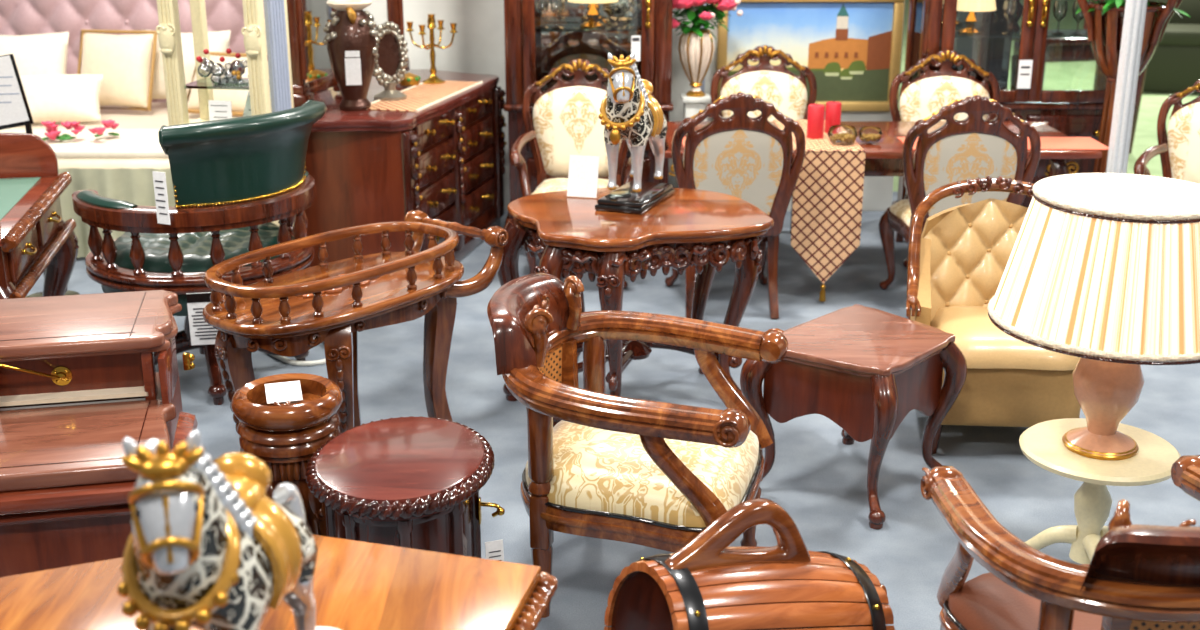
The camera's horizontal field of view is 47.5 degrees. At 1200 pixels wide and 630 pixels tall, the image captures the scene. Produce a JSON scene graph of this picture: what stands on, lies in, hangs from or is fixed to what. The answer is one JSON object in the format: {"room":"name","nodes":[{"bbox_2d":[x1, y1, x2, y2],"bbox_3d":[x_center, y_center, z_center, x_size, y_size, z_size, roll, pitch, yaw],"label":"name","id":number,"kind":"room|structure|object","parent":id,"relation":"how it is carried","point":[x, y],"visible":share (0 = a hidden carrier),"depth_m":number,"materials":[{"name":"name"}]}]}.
{"room":"furniture store","nodes":[
{"label":"furniture store","id":0,"kind":"room"},
{"bbox_2d":[27,0,1199,629],"bbox_3d":[6.000,-2.450,14.345,26.000,0.105,29.200,0,18,0],"label":"floor","id":1,"kind":"structure","parent":0,"point":[819,480],"depth_m":5.25,"materials":[{"name":"grey carpet"}]},
{"bbox_2d":[0,133,78,298],"bbox_3d":[-2.802,-0.145,5.493,1.173,0.980,1.237,-3,18,-10],"label":"writing desk","id":2,"kind":"object","parent":1,"relation":"on","point":[35,238],"visible":0.84,"depth_m":5.73,"materials":[{"name":"brown wood"}]},
{"bbox_2d":[0,54,79,297],"bbox_3d":[-2.859,-0.651,6.653,0.482,1.227,0.280,-4,18,-11],"label":"sign stand","id":3,"kind":"object","parent":1,"relation":"on","point":[15,111],"visible":0.56,"depth_m":6.53,"materials":[{"name":"black paint"}]},
{"bbox_2d":[0,290,197,576],"bbox_3d":[-1.795,0.478,3.759,1.345,0.868,0.925,-4,18,-11],"label":"piano","id":4,"kind":"object","parent":1,"relation":"on","point":[79,377],"visible":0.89,"depth_m":3.70,"materials":[{"name":"brown wood"}]},
{"bbox_2d":[0,0,264,257],"bbox_3d":[-3.200,-1.393,8.332,2.600,1.660,2.351,0,18,0],"label":"bed","id":5,"kind":"object","parent":1,"relation":"on","point":[120,167],"visible":0.2,"depth_m":8.53,"materials":[{"name":"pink fabric"}]},
{"bbox_2d":[0,32,68,75],"bbox_3d":[-3.720,-1.544,8.699,0.665,0.488,0.276,-2,18,-7],"label":"pillow","id":6,"kind":"object","parent":5,"relation":"on","point":[46,53],"visible":0.44,"depth_m":8.64,"materials":[{"name":"beige fabric"}]},
{"bbox_2d":[20,74,102,122],"bbox_3d":[-3.350,-1.331,8.400,0.550,0.278,0.254,-3,18,-8],"label":"pillow","id":7,"kind":"object","parent":5,"relation":"on","point":[70,97],"visible":0.74,"depth_m":8.34,"materials":[{"name":"beige fabric"}]},
{"bbox_2d":[41,119,119,140],"bbox_3d":[-2.948,-1.050,7.724,0.433,0.096,0.244,-2,18,-6],"label":"flower spray","id":8,"kind":"object","parent":5,"relation":"on","point":[52,132],"visible":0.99,"depth_m":7.69,"materials":[{"name":"pink plant"}]},
{"bbox_2d":[0,129,168,158],"bbox_3d":[-3.200,-0.977,7.779,2.360,0.050,0.700,0,18,0],"label":"folded throw","id":9,"kind":"object","parent":5,"relation":"on","point":[131,143],"depth_m":7.62,"materials":[{"name":"beige fabric"}]},
{"bbox_2d":[77,29,157,110],"bbox_3d":[-3.100,-1.570,8.743,0.527,0.484,0.269,2,18,7],"label":"pillow","id":10,"kind":"object","parent":5,"relation":"on","point":[125,62],"visible":0.87,"depth_m":8.67,"materials":[{"name":"beige fabric"}]},
{"bbox_2d":[146,30,230,98],"bbox_3d":[-2.700,-1.624,8.883,0.602,0.440,0.221,2,18,6],"label":"pillow","id":11,"kind":"object","parent":5,"relation":"on","point":[218,40],"visible":0.23,"depth_m":8.82,"materials":[{"name":"beige fabric"}]},
{"bbox_2d":[187,52,248,115],"bbox_3d":[-2.320,-1.452,8.571,0.569,0.358,0.266,5,19,16],"label":"pillow","id":12,"kind":"object","parent":5,"relation":"on","point":[238,98],"visible":0.33,"depth_m":8.50,"materials":[{"name":"beige fabric"}]},
{"bbox_2d":[72,100,326,404],"bbox_3d":[-1.620,-0.302,5.666,1.007,1.172,0.960,8,20,23],"label":"chair","id":13,"kind":"object","parent":1,"relation":"on","point":[232,178],"visible":0.88,"depth_m":5.30,"materials":[{"name":"brown wood"}]},
{"bbox_2d":[152,171,170,224],"bbox_3d":[-1.645,-0.439,5.120,0.060,0.200,0.005,8,20,23],"label":"price tag","id":14,"kind":"object","parent":13,"relation":"attached to","point":[159,178],"visible":1,"depth_m":5.12,"materials":[{"name":"white paper"}]},
{"bbox_2d":[186,292,217,344],"bbox_3d":[-1.499,0.015,5.182,0.120,0.210,0.015,-3,18,-9],"label":"price tag","id":15,"kind":"object","parent":13,"relation":"attached to","point":[201,332],"visible":0.58,"depth_m":5.18,"materials":[{"name":"white paper"}]},
{"bbox_2d":[114,222,294,271],"bbox_3d":[-1.660,-0.313,5.681,0.768,0.060,0.768,17,24,41],"label":"seat cushion","id":16,"kind":"object","parent":13,"relation":"on","point":[196,256],"depth_m":5.47,"materials":[{"name":"green leather"}]},
{"bbox_2d":[156,0,293,225],"bbox_3d":[-1.722,-0.984,6.393,0.522,2.020,0.428,3,18,9],"label":"display cabinet","id":17,"kind":"object","parent":1,"relation":"on","point":[279,77],"visible":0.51,"depth_m":6.22,"materials":[{"name":"beige paint"}]},
{"bbox_2d":[209,100,231,120],"bbox_3d":[-1.754,-0.926,6.309,0.110,0.130,0.016,3,18,9],"label":"price tag","id":18,"kind":"object","parent":17,"relation":"on","point":[218,110],"visible":0.73,"depth_m":6.30,"materials":[{"name":"white paper"}]},
{"bbox_2d":[185,77,269,89],"bbox_3d":[-1.722,-1.078,6.360,0.360,0.012,0.270,3,18,9],"label":"shelf","id":19,"kind":"object","parent":17,"relation":"attached to","point":[204,82],"depth_m":6.29,"materials":[{"name":"clear glass"}]},
{"bbox_2d":[196,48,267,84],"bbox_3d":[-1.688,-1.159,6.324,0.341,0.162,0.200,-4,18,-11],"label":"figurines","id":20,"kind":"object","parent":17,"relation":"on","point":[226,80],"visible":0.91,"depth_m":6.29,"materials":[{"name":"silver metal"}]},
{"bbox_2d":[213,373,342,536],"bbox_3d":[-0.963,0.518,3.996,0.447,0.645,0.312,0,18,0],"label":"pedestal","id":21,"kind":"object","parent":1,"relation":"on","point":[285,438],"visible":0.21,"depth_m":3.84,"materials":[{"name":"orange wood"}]},
{"bbox_2d":[267,393,320,405],"bbox_3d":[-0.870,0.248,3.955,0.170,0.024,0.090,-11,21,-30],"label":"wooden paddle","id":22,"kind":"object","parent":21,"relation":"on","point":[307,397],"visible":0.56,"depth_m":3.94,"materials":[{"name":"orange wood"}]},
{"bbox_2d":[265,381,302,403],"bbox_3d":[-0.915,0.223,3.946,0.100,0.037,0.067,-5,19,-16],"label":"paper slip","id":23,"kind":"object","parent":22,"relation":"on","point":[283,391],"visible":1,"depth_m":3.94,"materials":[{"name":"white paper"}]},
{"bbox_2d":[0,535,557,629],"bbox_3d":[-0.915,0.984,2.441,1.418,0.720,1.343,4,18,12],"label":"table","id":24,"kind":"object","parent":1,"relation":"on","point":[359,585],"visible":0.71,"depth_m":2.65,"materials":[{"name":"brown wood"}]},
{"bbox_2d":[117,430,317,629],"bbox_3d":[-0.569,0.401,2.092,0.218,0.604,0.503,3,18,10],"label":"statuette","id":25,"kind":"object","parent":24,"relation":"on","point":[209,549],"visible":1,"depth_m":1.91,"materials":[{"name":"silver metal"}]},
{"bbox_2d":[252,496,302,609],"bbox_3d":[-0.568,0.347,2.080,0.217,0.166,0.085,3,18,10],"label":"saddle","id":26,"kind":"object","parent":25,"relation":"on","point":[276,541],"depth_m":2.04,"materials":[{"name":"gold metal"}]},
{"bbox_2d":[315,626,339,629],"bbox_3d":[-0.500,0.586,2.398,0.120,0.062,0.100,0,18,0],"label":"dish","id":27,"kind":"object","parent":24,"relation":"on","point":[316,627],"visible":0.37,"depth_m":2.42,"materials":[{"name":"white ceramic"}]},
{"bbox_2d":[271,342,325,365],"bbox_3d":[-1.344,0.042,6.169,0.362,0.208,0.572,-10,20,-27],"label":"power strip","id":28,"kind":"object","parent":1,"relation":"on","point":[282,358],"visible":0.14,"depth_m":5.95,"materials":[{"name":"white plastic"}]},
{"bbox_2d":[202,210,508,452],"bbox_3d":[-0.867,0.145,4.882,0.540,0.806,1.132,14,22,36],"label":"trolley","id":29,"kind":"object","parent":1,"relation":"on","point":[289,314],"visible":0.95,"depth_m":4.65,"materials":[{"name":"orange wood"}]},
{"bbox_2d":[202,251,463,338],"bbox_3d":[-0.905,-0.080,4.758,0.540,0.048,1.010,14,22,36],"label":"tray","id":30,"kind":"object","parent":29,"relation":"on","point":[391,292],"depth_m":4.59,"materials":[{"name":"orange wood"}]},
{"bbox_2d":[305,416,504,557],"bbox_3d":[-0.524,0.642,3.752,0.524,0.560,0.602,0,18,0],"label":"side table","id":31,"kind":"object","parent":1,"relation":"on","point":[412,482],"visible":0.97,"depth_m":3.57,"materials":[{"name":"brown wood"}]},
{"bbox_2d":[485,539,503,560],"bbox_3d":[-0.289,0.686,3.766,0.050,0.129,0.022,-6,19,-19],"label":"price tag","id":32,"kind":"object","parent":31,"relation":"attached to","point":[494,549],"visible":0.39,"depth_m":3.76,"materials":[{"name":"white paper"}]},
{"bbox_2d":[304,69,506,266],"bbox_3d":[-1.105,-0.753,7.463,0.802,0.920,1.847,4,18,12],"label":"dresser","id":33,"kind":"object","parent":1,"relation":"on","point":[444,160],"visible":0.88,"depth_m":6.80,"materials":[{"name":"red wood"}]},
{"bbox_2d":[287,0,409,107],"bbox_3d":[-1.349,-1.943,7.195,0.130,1.500,1.480,4,18,12],"label":"dresser mirror","id":34,"kind":"object","parent":33,"relation":"on","point":[312,73],"visible":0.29,"depth_m":6.89,"materials":[{"name":"brown wood"}]},
{"bbox_2d":[323,0,379,110],"bbox_3d":[-1.225,-1.283,6.740,0.276,0.530,0.270,-2,18,-5],"label":"vase","id":35,"kind":"object","parent":33,"relation":"on","point":[351,40],"visible":1,"depth_m":6.66,"materials":[{"name":"brown ceramic"}]},
{"bbox_2d":[367,80,482,111],"bbox_3d":[-0.930,-1.168,7.233,0.314,0.016,1.000,4,19,13],"label":"table runner","id":36,"kind":"object","parent":33,"relation":"on","point":[420,97],"visible":0.75,"depth_m":7.19,"materials":[{"name":"fabric"}]},
{"bbox_2d":[373,21,408,100],"bbox_3d":[-1.091,-1.311,7.037,0.168,0.400,0.173,8,20,23],"label":"ornate frame","id":37,"kind":"object","parent":36,"relation":"on","point":[391,57],"visible":0.83,"depth_m":7.03,"materials":[{"name":"silver metal"}]},
{"bbox_2d":[377,33,399,75],"bbox_3d":[-1.090,-1.340,7.030,0.144,0.243,0.008,-6,19,-19],"label":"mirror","id":38,"kind":"object","parent":37,"relation":"on","point":[388,55],"depth_m":7.02,"materials":[{"name":"orange mirror"}]},
{"bbox_2d":[399,72,420,85],"bbox_3d":[-1.048,-1.301,7.516,0.123,0.070,0.124,-5,19,-16],"label":"trinket box","id":39,"kind":"object","parent":36,"relation":"on","point":[410,79],"visible":0.77,"depth_m":7.48,"materials":[{"name":"gold metal"}]},
{"bbox_2d":[406,14,456,83],"bbox_3d":[-0.930,-1.475,7.575,0.232,0.380,0.232,-10,20,-27],"label":"candelabra","id":40,"kind":"object","parent":36,"relation":"on","point":[433,78],"visible":1,"depth_m":7.56,"materials":[{"name":"gold metal"}]},
{"bbox_2d":[406,22,413,31],"bbox_3d":[-1.055,-1.598,7.574,0.048,0.055,0.048,-10,20,-27],"label":"candle cup","id":41,"kind":"object","parent":40,"relation":"on","point":[409,24],"depth_m":7.56,"materials":[{"name":"gold metal"}]},
{"bbox_2d":[418,25,425,34],"bbox_3d":[-0.967,-1.548,7.420,0.048,0.055,0.048,-10,20,-27],"label":"candle cup","id":42,"kind":"object","parent":40,"relation":"on","point":[422,27],"depth_m":7.41,"materials":[{"name":"gold metal"}]},
{"bbox_2d":[427,14,435,23],"bbox_3d":[-0.930,-1.627,7.526,0.048,0.060,0.048,-10,20,-27],"label":"candle cup","id":43,"kind":"object","parent":40,"relation":"on","point":[431,19],"depth_m":7.51,"materials":[{"name":"gold metal"}]},
{"bbox_2d":[437,20,444,29],"bbox_3d":[-0.893,-1.625,7.657,0.048,0.055,0.048,-10,20,-27],"label":"candle cup","id":44,"kind":"object","parent":40,"relation":"on","point":[440,22],"depth_m":7.65,"materials":[{"name":"gold metal"}]},
{"bbox_2d":[450,23,456,33],"bbox_3d":[-0.805,-1.575,7.504,0.048,0.055,0.048,-10,20,-27],"label":"candle cup","id":45,"kind":"object","parent":40,"relation":"on","point":[453,25],"depth_m":7.49,"materials":[{"name":"gold metal"}]},
{"bbox_2d":[510,58,633,289],"bbox_3d":[-0.117,-0.749,7.170,0.684,1.109,0.699,1,18,2],"label":"armchair","id":46,"kind":"object","parent":1,"relation":"on","point":[566,121],"visible":0.62,"depth_m":7.32,"materials":[{"name":"beige fabric"}]},
{"bbox_2d":[503,0,673,223],"bbox_3d":[-0.065,-1.601,7.824,1.000,2.310,0.519,0,18,0],"label":"china cabinet","id":47,"kind":"object","parent":1,"relation":"on","point":[531,52],"visible":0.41,"depth_m":7.82,"materials":[{"name":"brown wood"}]},
{"bbox_2d":[535,0,548,27],"bbox_3d":[-0.330,-1.727,7.745,0.083,0.184,0.083,0,18,0],"label":"goblet","id":48,"kind":"object","parent":47,"relation":"on","point":[547,1],"visible":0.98,"depth_m":7.76,"materials":[{"name":"clear glass"}]},
{"bbox_2d":[535,0,548,14],"bbox_3d":[-0.330,-1.760,7.735,0.083,0.115,0.083,0,18,0],"label":"bowl","id":49,"kind":"object","parent":48,"relation":"on","point":[547,1],"depth_m":7.76,"materials":[{"name":"clear glass"}]},
{"bbox_2d":[550,0,564,28],"bbox_3d":[-0.240,-1.715,7.707,0.083,0.184,0.083,0,18,0],"label":"goblet","id":50,"kind":"object","parent":47,"relation":"on","point":[551,1],"visible":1,"depth_m":7.72,"materials":[{"name":"clear glass"}]},
{"bbox_2d":[550,0,564,15],"bbox_3d":[-0.240,-1.747,7.697,0.083,0.115,0.083,0,18,0],"label":"bowl","id":51,"kind":"object","parent":50,"relation":"on","point":[551,1],"depth_m":7.72,"materials":[{"name":"clear glass"}]},
{"bbox_2d":[535,23,641,31],"bbox_3d":[-0.065,-1.648,7.824,0.820,0.012,0.320,0,18,0],"label":"shelf","id":52,"kind":"object","parent":47,"relation":"attached to","point":[568,27],"depth_m":7.76,"materials":[{"name":"clear glass"}]},
{"bbox_2d":[535,0,641,90],"bbox_3d":[-0.065,-1.995,7.921,0.840,1.440,0.008,0,18,0],"label":"mirror","id":53,"kind":"object","parent":47,"relation":"on","point":[553,49],"depth_m":8.04,"materials":[{"name":"silver mirror"}]},
{"bbox_2d":[568,0,617,27],"bbox_3d":[-0.040,-1.822,7.746,0.289,0.364,0.287,0,18,0],"label":"table lamp","id":54,"kind":"object","parent":47,"relation":"on","point":[592,14],"visible":1,"depth_m":7.75,"materials":[{"name":"gold metal"}]},
{"bbox_2d":[602,17,633,28],"bbox_3d":[0.100,-1.644,7.699,0.180,0.055,0.171,0,18,0],"label":"crystal bowl","id":55,"kind":"object","parent":47,"relation":"on","point":[609,21],"visible":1,"depth_m":7.69,"materials":[{"name":"clear glass"}]},
{"bbox_2d":[628,0,641,28],"bbox_3d":[0.200,-1.715,7.707,0.083,0.184,0.083,0,18,0],"label":"goblet","id":56,"kind":"object","parent":47,"relation":"on","point":[629,1],"visible":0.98,"depth_m":7.72,"materials":[{"name":"clear glass"}]},
{"bbox_2d":[628,0,641,15],"bbox_3d":[0.200,-1.747,7.697,0.083,0.115,0.083,0,18,0],"label":"bowl","id":57,"kind":"object","parent":56,"relation":"on","point":[629,2],"depth_m":7.72,"materials":[{"name":"clear glass"}]},
{"bbox_2d":[631,36,639,60],"bbox_3d":[0.200,-1.488,7.622,0.050,0.140,0.004,0,18,0],"label":"price tag","id":58,"kind":"object","parent":47,"relation":"attached to","point":[635,40],"visible":0.89,"depth_m":7.62,"materials":[{"name":"white paper"}]},
{"bbox_2d":[497,187,773,426],"bbox_3d":[0.104,-0.041,5.497,1.041,0.780,0.874,-7,19,-20],"label":"table","id":59,"kind":"object","parent":1,"relation":"on","point":[703,229],"visible":0.82,"depth_m":5.18,"materials":[{"name":"brown wood"}]},
{"bbox_2d":[567,155,599,197],"bbox_3d":[-0.069,-0.567,5.582,0.125,0.163,0.053,4,19,13],"label":"price tag","id":60,"kind":"object","parent":59,"relation":"on","point":[583,170],"visible":1,"depth_m":5.58,"materials":[{"name":"white paper"}]},
{"bbox_2d":[595,53,674,214],"bbox_3d":[0.137,-0.744,5.400,0.223,0.618,0.515,7,19,21],"label":"statuette","id":61,"kind":"object","parent":59,"relation":"on","point":[632,114],"visible":1,"depth_m":5.31,"materials":[{"name":"white ceramic"}]},
{"bbox_2d":[647,95,663,136],"bbox_3d":[0.139,-0.799,5.387,0.222,0.170,0.086,7,19,21],"label":"blanket","id":62,"kind":"object","parent":61,"relation":"on","point":[655,111],"depth_m":5.33,"materials":[{"name":"gold metal"}]},
{"bbox_2d":[487,273,787,617],"bbox_3d":[0.088,0.378,4.018,0.810,0.898,0.810,5,19,15],"label":"armchair","id":63,"kind":"object","parent":1,"relation":"on","point":[653,474],"visible":0.92,"depth_m":3.80,"materials":[{"name":"orange wood"}]},
{"bbox_2d":[680,94,710,120],"bbox_3d":[0.565,-0.920,8.187,0.180,0.790,0.180,0,18,0],"label":"pedestal","id":64,"kind":"object","parent":1,"relation":"on","point":[692,105],"visible":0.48,"depth_m":8.02,"materials":[{"name":"paint"}]},
{"bbox_2d":[678,28,714,96],"bbox_3d":[0.565,-1.480,8.005,0.212,0.385,0.212,3,18,10],"label":"flower vase","id":65,"kind":"object","parent":64,"relation":"on","point":[696,53],"visible":0.94,"depth_m":7.92,"materials":[{"name":"ceramic"}]},
{"bbox_2d":[672,0,742,41],"bbox_3d":[0.578,-1.756,7.894,0.497,0.338,0.378,2,18,7],"label":"bouquet","id":66,"kind":"object","parent":65,"relation":"in","point":[716,9],"visible":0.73,"depth_m":7.83,"materials":[{"name":"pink plant"}]},
{"bbox_2d":[665,91,805,318],"bbox_3d":[0.623,-0.579,6.646,0.618,1.109,0.691,-1,18,-3],"label":"dining chair","id":67,"kind":"object","parent":1,"relation":"on","point":[742,156],"visible":0.73,"depth_m":6.29,"materials":[{"name":"brown wood"}]},
{"bbox_2d":[604,498,894,629],"bbox_3d":[0.364,0.756,3.178,0.681,0.714,0.498,-8,20,-24],"label":"barrel","id":68,"kind":"object","parent":1,"relation":"on","point":[706,584],"visible":1,"depth_m":3.04,"materials":[{"name":"brown wood"}]},
{"bbox_2d":[710,45,816,232],"bbox_3d":[0.950,-0.934,7.740,0.618,1.109,0.691,0,18,0],"label":"dining chair","id":69,"kind":"object","parent":1,"relation":"on","point":[777,85],"visible":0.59,"depth_m":7.88,"materials":[{"name":"beige fabric"}]},
{"bbox_2d":[740,304,966,528],"bbox_3d":[0.896,0.336,4.710,0.555,0.550,0.697,17,24,41],"label":"side table","id":70,"kind":"object","parent":1,"relation":"on","point":[863,369],"visible":0.86,"depth_m":4.55,"materials":[{"name":"red wood"}]},
{"bbox_2d":[664,121,1101,281],"bbox_3d":[1.370,-0.557,7.127,2.132,0.765,0.879,0,18,0],"label":"dining table","id":71,"kind":"object","parent":1,"relation":"on","point":[883,157],"visible":0.24,"depth_m":6.72,"materials":[{"name":"brown wood"}]},
{"bbox_2d":[773,120,865,301],"bbox_3d":[1.110,-0.565,7.112,0.340,0.754,0.904,0,18,0],"label":"table runner","id":72,"kind":"object","parent":71,"relation":"on","point":[828,190],"visible":0.97,"depth_m":6.67,"materials":[{"name":"fabric"}]},
{"bbox_2d":[807,104,824,138],"bbox_3d":[1.090,-0.984,6.893,0.084,0.177,0.084,0,18,0],"label":"pillar candle","id":73,"kind":"object","parent":72,"relation":"on","point":[816,112],"visible":1,"depth_m":6.87,"materials":[{"name":"red wax"}]},
{"bbox_2d":[824,100,841,133],"bbox_3d":[1.200,-1.022,7.028,0.080,0.167,0.080,0,18,0],"label":"pillar candle","id":74,"kind":"object","parent":72,"relation":"on","point":[833,109],"visible":0.88,"depth_m":7.00,"materials":[{"name":"red wax"}]},
{"bbox_2d":[827,125,857,143],"bbox_3d":[1.200,-0.889,6.756,0.150,0.082,0.150,0,18,0],"label":"glass bowl","id":75,"kind":"object","parent":72,"relation":"on","point":[845,137],"visible":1,"depth_m":6.76,"materials":[{"name":"gold"}]},
{"bbox_2d":[858,127,882,141],"bbox_3d":[1.345,-0.895,6.796,0.124,0.068,0.124,0,18,0],"label":"glass bowl","id":76,"kind":"object","parent":71,"relation":"on","point":[865,137],"visible":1,"depth_m":6.80,"materials":[{"name":"gold"}]},
{"bbox_2d":[1027,137,1108,149],"bbox_3d":[2.280,-0.854,6.788,0.420,0.005,0.320,0,18,0],"label":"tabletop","id":77,"kind":"object","parent":71,"relation":"on","point":[1047,143],"visible":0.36,"depth_m":6.75,"materials":[{"name":"brown wood"}]},
{"bbox_2d":[889,50,999,267],"bbox_3d":[1.933,-0.866,7.531,0.618,1.109,0.691,1,18,3],"label":"dining chair","id":78,"kind":"object","parent":1,"relation":"on","point":[926,94],"visible":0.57,"depth_m":7.67,"materials":[{"name":"beige fabric"}]},
{"bbox_2d":[878,94,1040,318],"bbox_3d":[1.698,-0.554,6.570,0.618,1.109,0.691,1,18,2],"label":"dining chair","id":79,"kind":"object","parent":1,"relation":"on","point":[973,147],"visible":0.69,"depth_m":6.20,"materials":[{"name":"brown wood"}]},
{"bbox_2d":[906,176,1080,453],"bbox_3d":[1.497,-0.012,5.152,0.706,0.940,0.688,1,18,4],"label":"tufted chair","id":80,"kind":"object","parent":1,"relation":"on","point":[957,264],"visible":0.72,"depth_m":5.14,"materials":[{"name":"beige leather"}]},
{"bbox_2d":[892,0,1136,207],"bbox_3d":[2.440,-1.617,7.871,1.300,2.310,0.519,0,18,0],"label":"china cabinet","id":81,"kind":"object","parent":1,"relation":"on","point":[933,26],"visible":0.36,"depth_m":7.82,"materials":[{"name":"brown wood"}]},
{"bbox_2d":[938,0,1011,89],"bbox_3d":[2.155,-2.011,7.969,0.570,1.440,0.008,0,18,0],"label":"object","id":82,"kind":"object","parent":81,"relation":"on","point":[992,55],"depth_m":8.10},
{"bbox_2d":[957,0,995,33],"bbox_3d":[2.130,-1.784,7.801,0.268,0.338,0.266,0,18,0],"label":"table lamp","id":83,"kind":"object","parent":81,"relation":"on","point":[973,6],"visible":0.8,"depth_m":7.72,"materials":[{"name":"beige fabric"}]},
{"bbox_2d":[1001,0,1016,33],"bbox_3d":[2.340,-1.704,7.805,0.083,0.184,0.083,0,18,0],"label":"goblet","id":84,"kind":"object","parent":81,"relation":"on","point":[1004,4],"visible":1,"depth_m":7.82,"materials":[{"name":"clear glass"}]},
{"bbox_2d":[1002,0,1016,20],"bbox_3d":[2.340,-1.737,7.795,0.083,0.115,0.083,0,18,0],"label":"bowl","id":85,"kind":"object","parent":84,"relation":"on","point":[1015,11],"depth_m":7.81,"materials":[{"name":"clear glass"}]},
{"bbox_2d":[940,29,1087,37],"bbox_3d":[2.440,-1.626,7.883,1.120,0.012,0.320,0,18,0],"label":"shelf","id":86,"kind":"object","parent":81,"relation":"attached to","point":[987,33],"depth_m":7.79,"materials":[{"name":"clear glass"}]},
{"bbox_2d":[1006,0,1022,31],"bbox_3d":[2.400,-1.767,7.890,0.100,0.250,0.098,0,18,0],"label":"figurine","id":87,"kind":"object","parent":81,"relation":"on","point":[1014,26],"visible":0.92,"depth_m":7.88,"materials":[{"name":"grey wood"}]},
{"bbox_2d":[1017,60,1032,88],"bbox_3d":[2.400,-1.359,7.712,0.075,0.160,0.004,0,18,0],"label":"price tag","id":88,"kind":"object","parent":81,"relation":"attached to","point":[1025,66],"visible":1,"depth_m":7.71,"materials":[{"name":"white paper"}]},
{"bbox_2d":[1051,0,1067,33],"bbox_3d":[2.620,-1.698,7.786,0.083,0.184,0.083,0,18,0],"label":"goblet","id":89,"kind":"object","parent":81,"relation":"on","point":[1055,1],"visible":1,"depth_m":7.80,"materials":[{"name":"clear glass"}]},
{"bbox_2d":[1053,0,1067,20],"bbox_3d":[2.620,-1.731,7.776,0.083,0.115,0.083,0,18,0],"label":"bowl","id":90,"kind":"object","parent":89,"relation":"on","point":[1066,5],"depth_m":7.79,"materials":[{"name":"clear glass"}]},
{"bbox_2d":[1070,1,1083,34],"bbox_3d":[2.720,-1.689,7.758,0.083,0.184,0.083,0,18,0],"label":"goblet","id":91,"kind":"object","parent":81,"relation":"on","point":[1074,3],"visible":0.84,"depth_m":7.77,"materials":[{"name":"clear glass"}]},
{"bbox_2d":[1072,1,1083,21],"bbox_3d":[2.720,-1.722,7.747,0.083,0.115,0.083,0,18,0],"label":"bowl","id":92,"kind":"object","parent":91,"relation":"on","point":[1073,13],"depth_m":7.77,"materials":[{"name":"clear glass"}]},
{"bbox_2d":[921,455,1199,629],"bbox_3d":[1.182,0.708,3.072,0.771,0.855,0.772,-2,18,-6],"label":"armchair","id":93,"kind":"object","parent":1,"relation":"on","point":[1137,576],"visible":1,"depth_m":2.79,"materials":[{"name":"orange wood"}]},
{"bbox_2d":[1010,38,1147,153],"bbox_3d":[3.620,-1.685,10.388,1.000,0.886,0.450,-4,18,-11],"label":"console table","id":94,"kind":"object","parent":1,"relation":"on","point":[1057,49],"visible":0.13,"depth_m":10.09,"materials":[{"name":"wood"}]},
{"bbox_2d":[1019,418,1180,563],"bbox_3d":[1.490,0.591,4.135,0.460,0.420,0.460,0,18,0],"label":"pedestal table","id":95,"kind":"object","parent":1,"relation":"on","point":[1041,443],"visible":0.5,"depth_m":4.08,"materials":[{"name":"beige paint"}]},
{"bbox_2d":[988,172,1199,459],"bbox_3d":[1.490,0.022,3.950,0.714,0.775,0.714,-15,23,-39],"label":"table lamp","id":96,"kind":"object","parent":95,"relation":"on","point":[1103,268],"visible":1,"depth_m":3.69,"materials":[{"name":"fabric"}]},
{"bbox_2d":[1039,174,1199,213],"bbox_3d":[1.490,-0.340,3.832,0.490,0.007,0.490,0,18,0],"label":"diffuser","id":97,"kind":"object","parent":96,"relation":"attached to","point":[1067,193],"depth_m":3.81,"materials":[{"name":"white fabric"}]},
{"bbox_2d":[1106,0,1147,173],"bbox_3d":[2.500,-1.438,6.367,0.220,2.900,0.220,0,18,0],"label":"post","id":98,"kind":"object","parent":1,"relation":"on","point":[1135,10],"visible":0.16,"depth_m":6.45,"materials":[{"name":"white metal"}]},
{"bbox_2d":[1077,0,1181,172],"bbox_3d":[2.803,-1.025,7.325,0.443,1.532,0.474,-12,22,-33],"label":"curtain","id":99,"kind":"object","parent":1,"relation":"on","point":[1104,32],"visible":0.56,"depth_m":7.15,"materials":[{"name":"brown fabric"}]},
{"bbox_2d":[1076,0,1190,17],"bbox_3d":[2.771,-1.763,7.108,0.598,0.407,0.617,0,18,0],"label":"flower arrangement","id":100,"kind":"object","parent":99,"relation":"on","point":[1112,3],"visible":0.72,"depth_m":7.01,"materials":[{"name":"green plant"}]},
{"bbox_2d":[1134,80,1199,183],"bbox_3d":[3.006,-0.608,6.735,0.684,1.109,0.699,10,20,27],"label":"armchair","id":101,"kind":"object","parent":1,"relation":"on","point":[1179,150],"visible":0.61,"depth_m":6.94,"materials":[{"name":"brown wood"}]},
{"bbox_2d":[1143,0,1199,93],"bbox_3d":[6.052,-2.712,13.429,1.960,0.960,0.940,4,18,11],"label":"sofa","id":102,"kind":"object","parent":1,"relation":"on","point":[1174,67],"visible":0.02,"depth_m":13.17,"materials":[{"name":"green fabric"}]},
{"bbox_2d":[1158,24,1199,46],"bbox_3d":[5.671,-2.747,13.406,0.720,0.160,0.700,4,18,11],"label":"seat cushion","id":103,"kind":"object","parent":102,"relation":"on","point":[1175,35],"depth_m":13.10,"materials":[{"name":"green fabric"}]},
{"bbox_2d":[363,0,904,210],"bbox_3d":[0.100,-2.104,8.254,3.500,3.000,0.100,0,18,0],"label":"wall","id":104,"kind":"structure","parent":0,"point":[478,45],"depth_m":8.36,"materials":[{"name":"paint"}]},
{"bbox_2d":[717,0,903,110],"bbox_3d":[1.275,-1.603,8.332,1.120,0.720,0.045,0,18,0],"label":"painting","id":105,"kind":"object","parent":104,"relation":"attached to","point":[852,48],"visible":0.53,"depth_m":8.32,"materials":[{"name":"paint"}]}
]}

